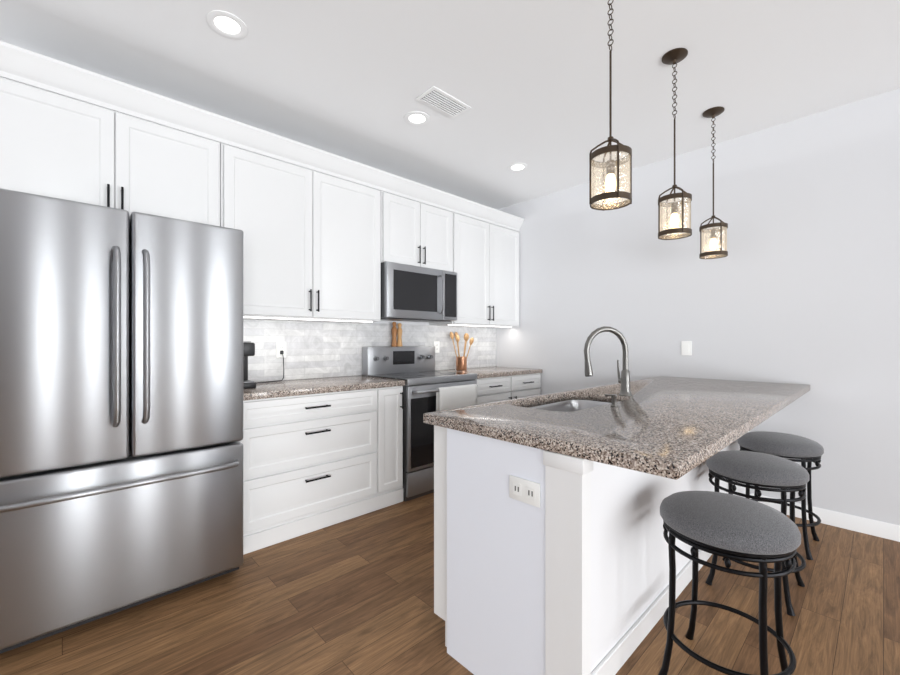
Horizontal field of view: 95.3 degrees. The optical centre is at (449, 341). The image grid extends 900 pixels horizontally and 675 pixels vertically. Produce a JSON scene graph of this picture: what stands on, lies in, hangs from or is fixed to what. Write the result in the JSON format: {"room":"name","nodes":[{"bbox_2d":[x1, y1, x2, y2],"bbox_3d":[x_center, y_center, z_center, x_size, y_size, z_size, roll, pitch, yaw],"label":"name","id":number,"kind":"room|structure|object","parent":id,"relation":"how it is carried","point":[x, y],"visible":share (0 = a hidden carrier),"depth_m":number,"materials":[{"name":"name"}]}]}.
{"room":"kitchen","nodes":[
{"label":"kitchen","id":0,"kind":"room"},
{"bbox_2d":[243,318,494,381],"bbox_3d":[-1.851,-0.160,2.598,6.680,2.740,0.100,0,0,-43],"label":"wall","id":1,"kind":"structure","parent":0,"point":[403,322],"depth_m":3.83,"materials":[{"name":"white paint"}]},
{"bbox_2d":[0,41,223,226],"bbox_3d":[-1.871,-0.980,2.269,1.000,0.720,0.348,0,0,-43],"label":"upper cabinet","id":2,"kind":"object","parent":1,"relation":"attached to","point":[67,132],"depth_m":2.11,"materials":[{"name":"white wood"}]},
{"bbox_2d":[224,117,383,322],"bbox_3d":[-1.084,-0.750,3.013,1.157,1.180,0.348,0,0,-43],"label":"upper cabinet","id":3,"kind":"object","parent":1,"relation":"attached to","point":[326,234],"depth_m":2.84,"materials":[{"name":"white wood"}]},
{"bbox_2d":[243,319,495,381],"bbox_3d":[-0.553,0.068,3.749,3.005,0.453,0.008,0,0,-43],"label":"tile backsplash","id":4,"kind":"structure","parent":1,"relation":"attached to","point":[319,349],"depth_m":3.38,"materials":[{"name":"tile"}]},
{"bbox_2d":[276,342,285,357],"bbox_3d":[-1.262,0.065,3.067,0.072,0.116,0.008,0,0,-43],"label":"electrical outlet","id":5,"kind":"object","parent":4,"relation":"attached to","point":[280,346],"visible":0.98,"depth_m":3.06,"materials":[{"name":"white plastic"}]},
{"bbox_2d":[434,341,439,352],"bbox_3d":[-0.133,0.060,4.135,0.072,0.116,0.008,0,0,-43],"label":"electrical outlet","id":6,"kind":"object","parent":4,"relation":"attached to","point":[437,346],"visible":0.92,"depth_m":4.14,"materials":[{"name":"white plastic"}]},
{"bbox_2d":[384,173,455,271],"bbox_3d":[-0.375,-0.988,3.683,0.786,0.705,0.348,0,0,-43],"label":"upper cabinet","id":7,"kind":"object","parent":1,"relation":"attached to","point":[420,221],"depth_m":3.53,"materials":[{"name":"white wood"}]},
{"bbox_2d":[381,261,456,321],"bbox_3d":[-0.333,-0.407,3.638,0.778,0.450,0.452,0,0,-43],"label":"microwave","id":8,"kind":"object","parent":7,"relation":"attached to","point":[415,293],"visible":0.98,"depth_m":3.46,"materials":[{"name":"silver metal"}]},
{"bbox_2d":[429,197,523,327],"bbox_3d":[0.284,-0.750,4.307,1.022,1.180,0.348,0,0,-43],"label":"upper cabinet","id":9,"kind":"object","parent":1,"relation":"attached to","point":[487,240],"depth_m":4.14,"materials":[{"name":"white wood"}]},
{"bbox_2d":[0,492,899,674],"bbox_3d":[0.488,1.260,0.124,6.680,0.100,6.910,0,0,-43],"label":"floor","id":10,"kind":"structure","parent":0,"point":[354,596],"depth_m":1.78,"materials":[{"name":"brown wood"}]},
{"bbox_2d":[0,188,242,653],"bbox_3d":[-1.656,0.318,2.066,0.922,1.785,0.918,0,0,-43],"label":"refrigerator","id":11,"kind":"object","parent":10,"relation":"on","point":[121,408],"visible":1,"depth_m":1.73,"materials":[{"name":"silver metal"}]},
{"bbox_2d":[239,386,403,554],"bbox_3d":[-0.985,0.772,2.914,1.172,0.876,0.628,0,0,-43],"label":"base cabinet","id":12,"kind":"object","parent":10,"relation":"on","point":[313,462],"depth_m":2.62,"materials":[{"name":"white wood"}]},
{"bbox_2d":[243,366,541,400],"bbox_3d":[-0.331,0.315,3.525,2.991,0.040,0.640,0,0,-43],"label":"countertop","id":13,"kind":"structure","parent":12,"relation":"on","point":[288,388],"depth_m":2.89,"materials":[{"name":"stone"}]},
{"bbox_2d":[243,341,255,388],"bbox_3d":[-1.352,0.148,2.616,0.140,0.292,0.260,0,0,-43],"label":"coffee maker","id":14,"kind":"object","parent":13,"relation":"on","point":[248,349],"visible":0.25,"depth_m":2.56,"materials":[{"name":"black plastic"}]},
{"bbox_2d":[256,350,283,383],"bbox_3d":[-1.301,0.181,2.898,0.312,0.223,0.184,0,0,-43],"label":"power cord","id":15,"kind":"object","parent":13,"relation":"on","point":[282,352],"visible":0.81,"depth_m":3.04,"materials":[{"name":"black plastic"}]},
{"bbox_2d":[450,332,473,369],"bbox_3d":[0.122,0.099,4.173,0.216,0.390,0.243,0,0,-43],"label":"utensil crock","id":16,"kind":"object","parent":13,"relation":"on","point":[461,363],"visible":1,"depth_m":4.13,"materials":[{"name":"orange metal"}]},
{"bbox_2d":[362,346,477,501],"bbox_3d":[-0.233,0.630,3.534,0.764,1.160,0.724,0,0,-43],"label":"range","id":17,"kind":"object","parent":10,"relation":"on","point":[427,387],"visible":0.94,"depth_m":3.23,"materials":[{"name":"silver metal"}]},
{"bbox_2d":[391,322,396,346],"bbox_3d":[-0.505,-0.063,3.714,0.054,0.225,0.054,0,0,-43],"label":"pepper mill","id":18,"kind":"object","parent":17,"relation":"on","point":[394,335],"visible":0.98,"depth_m":3.70,"materials":[{"name":"brown wood"}]},
{"bbox_2d":[397,323,402,346],"bbox_3d":[-0.461,-0.058,3.755,0.054,0.215,0.054,0,0,-43],"label":"pepper mill","id":19,"kind":"object","parent":17,"relation":"on","point":[399,335],"visible":0.9,"depth_m":3.74,"materials":[{"name":"brown wood"}]},
{"bbox_2d":[435,383,477,419],"bbox_3d":[0.062,0.487,3.348,0.430,0.246,0.048,0,0,-43],"label":"towel","id":20,"kind":"object","parent":17,"relation":"hanging from","point":[452,397],"depth_m":3.31,"materials":[{"name":"white fabric"}]},
{"bbox_2d":[423,418,534,674],"bbox_3d":[1.050,0.772,2.342,2.610,0.875,0.599,0,0,-43],"label":"base cabinet","id":21,"kind":"object","parent":10,"relation":"on","point":[484,484],"depth_m":1.45,"materials":[{"name":"white paint"}]},
{"bbox_2d":[475,373,540,404],"bbox_3d":[0.378,0.772,4.203,1.031,0.876,0.628,0,0,-43],"label":"base cabinet","id":22,"kind":"object","parent":10,"relation":"on","point":[495,389],"depth_m":3.94,"materials":[{"name":"white wood"}]},
{"bbox_2d":[535,442,750,674],"bbox_3d":[1.275,0.772,2.104,2.610,0.875,0.123,0,0,-43],"label":"base cabinet","id":23,"kind":"object","parent":10,"relation":"on","point":[551,553],"depth_m":1.42,"materials":[{"name":"white paint"}]},
{"bbox_2d":[423,376,809,481],"bbox_3d":[1.164,0.315,2.225,2.605,0.040,0.955,0,0,-43],"label":"countertop","id":24,"kind":"structure","parent":23,"relation":"on","point":[669,428],"depth_m":1.55,"materials":[{"name":"grey stone"}]},
{"bbox_2d":[527,394,618,413],"bbox_3d":[0.605,0.421,2.031,0.730,0.197,0.400,0,0,-43],"label":"sink","id":25,"kind":"object","parent":24,"relation":"in","point":[573,403],"depth_m":2.28,"materials":[{"name":"silver metal"}]},
{"bbox_2d":[584,326,634,397],"bbox_3d":[0.848,0.108,2.188,0.260,0.373,0.161,0,0,-43],"label":"faucet","id":26,"kind":"object","parent":24,"relation":"on","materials":[{"name":"silver metal"}]},
{"bbox_2d":[604,393,618,407],"bbox_3d":[0.728,0.266,1.845,0.041,0.056,0.054,0,0,-43],"label":"soap dispenser","id":27,"kind":"object","parent":24,"relation":"on","point":[614,396],"depth_m":1.83,"materials":[{"name":"silver metal"}]},
{"bbox_2d":[658,491,800,674],"bbox_3d":[0.971,0.892,1.448,0.410,0.645,0.410,0,0,-43],"label":"stool","id":28,"kind":"object","parent":10,"relation":"on","point":[728,527],"visible":1,"depth_m":1.35,"materials":[{"name":"grey fabric"}]},
{"bbox_2d":[705,450,808,615],"bbox_3d":[1.514,0.892,2.037,0.410,0.645,0.410,0,0,-43],"label":"stool","id":29,"kind":"object","parent":10,"relation":"on","point":[771,473],"visible":0.83,"depth_m":1.91,"materials":[{"name":"grey fabric"}]},
{"bbox_2d":[737,431,823,559],"bbox_3d":[2.001,0.892,2.498,0.410,0.645,0.410,0,0,-43],"label":"stool","id":30,"kind":"object","parent":10,"relation":"on","point":[797,448],"visible":0.65,"depth_m":2.37,"materials":[{"name":"grey fabric"}]},
{"bbox_2d":[0,0,899,209],"bbox_3d":[0.488,-1.580,0.124,6.680,0.100,6.910,0,0,-43],"label":"ceiling","id":31,"kind":"structure","parent":0,"point":[527,81],"depth_m":2.30,"materials":[{"name":"white paint"}]},
{"bbox_2d":[206,10,247,38],"bbox_3d":[-1.076,-1.526,1.982,0.176,0.006,0.176,0,0,-43],"label":"recessed light","id":32,"kind":"object","parent":31,"relation":"in","point":[227,24],"visible":1,"depth_m":1.98,"materials":[{"name":"white plastic"}]},
{"bbox_2d":[404,111,429,125],"bbox_3d":[-0.226,-1.526,2.815,0.176,0.006,0.176,0,0,-43],"label":"recessed light","id":33,"kind":"object","parent":31,"relation":"in","point":[417,118],"visible":1,"depth_m":2.81,"materials":[{"name":"white plastic"}]},
{"bbox_2d":[415,86,471,118],"bbox_3d":[-0.040,-1.524,2.633,0.330,0.012,0.180,0,0,-43],"label":"ceiling vent","id":34,"kind":"object","parent":31,"relation":"in","point":[441,101],"visible":1,"depth_m":2.61,"materials":[{"name":"white metal"}]},
{"bbox_2d":[508,163,527,171],"bbox_3d":[0.596,-1.526,3.605,0.176,0.006,0.176,0,0,-43],"label":"recessed light","id":35,"kind":"object","parent":31,"relation":"in","point":[516,167],"visible":1,"depth_m":3.60,"materials":[{"name":"white"}]},
{"bbox_2d":[589,0,631,210],"bbox_3d":[0.659,-1.046,1.683,0.161,0.968,0.161,0,0,-43],"label":"pendant light","id":36,"kind":"object","parent":31,"relation":"hanging from","point":[609,185],"visible":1,"depth_m":1.68,"materials":[{"name":"brown metal"}]},
{"bbox_2d":[658,48,691,239],"bbox_3d":[1.205,-1.046,2.199,0.161,0.968,0.161,0,0,-43],"label":"pendant light","id":37,"kind":"object","parent":31,"relation":"hanging from","point":[672,57],"visible":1,"depth_m":2.19,"materials":[{"name":"brown metal"}]},
{"bbox_2d":[699,106,727,258],"bbox_3d":[1.756,-1.046,2.735,0.161,0.968,0.161,0,0,-43],"label":"pendant light","id":38,"kind":"object","parent":31,"relation":"hanging from","point":[713,112],"visible":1,"depth_m":2.72,"materials":[{"name":"brown metal"}]},
{"bbox_2d":[496,88,899,524],"bbox_3d":[2.878,-0.160,2.385,0.100,2.740,6.910,0,0,-43],"label":"wall","id":39,"kind":"structure","parent":0,"point":[799,283],"depth_m":2.95,"materials":[{"name":"white paint"}]},
{"bbox_2d":[681,341,691,354],"bbox_3d":[1.916,0.058,3.322,0.009,0.115,0.075,0,0,-43],"label":"switch plate","id":40,"kind":"object","parent":39,"relation":"attached to","point":[686,347],"visible":1,"depth_m":3.32,"materials":[{"name":"white plastic"}]},
{"bbox_2d":[751,493,899,541],"bbox_3d":[3.057,1.163,2.113,0.013,0.095,6.070,0,0,-43],"label":"baseboard","id":41,"kind":"structure","parent":39,"relation":"attached to","point":[881,529],"depth_m":2.62,"materials":[{"name":"white wood"}]}
]}

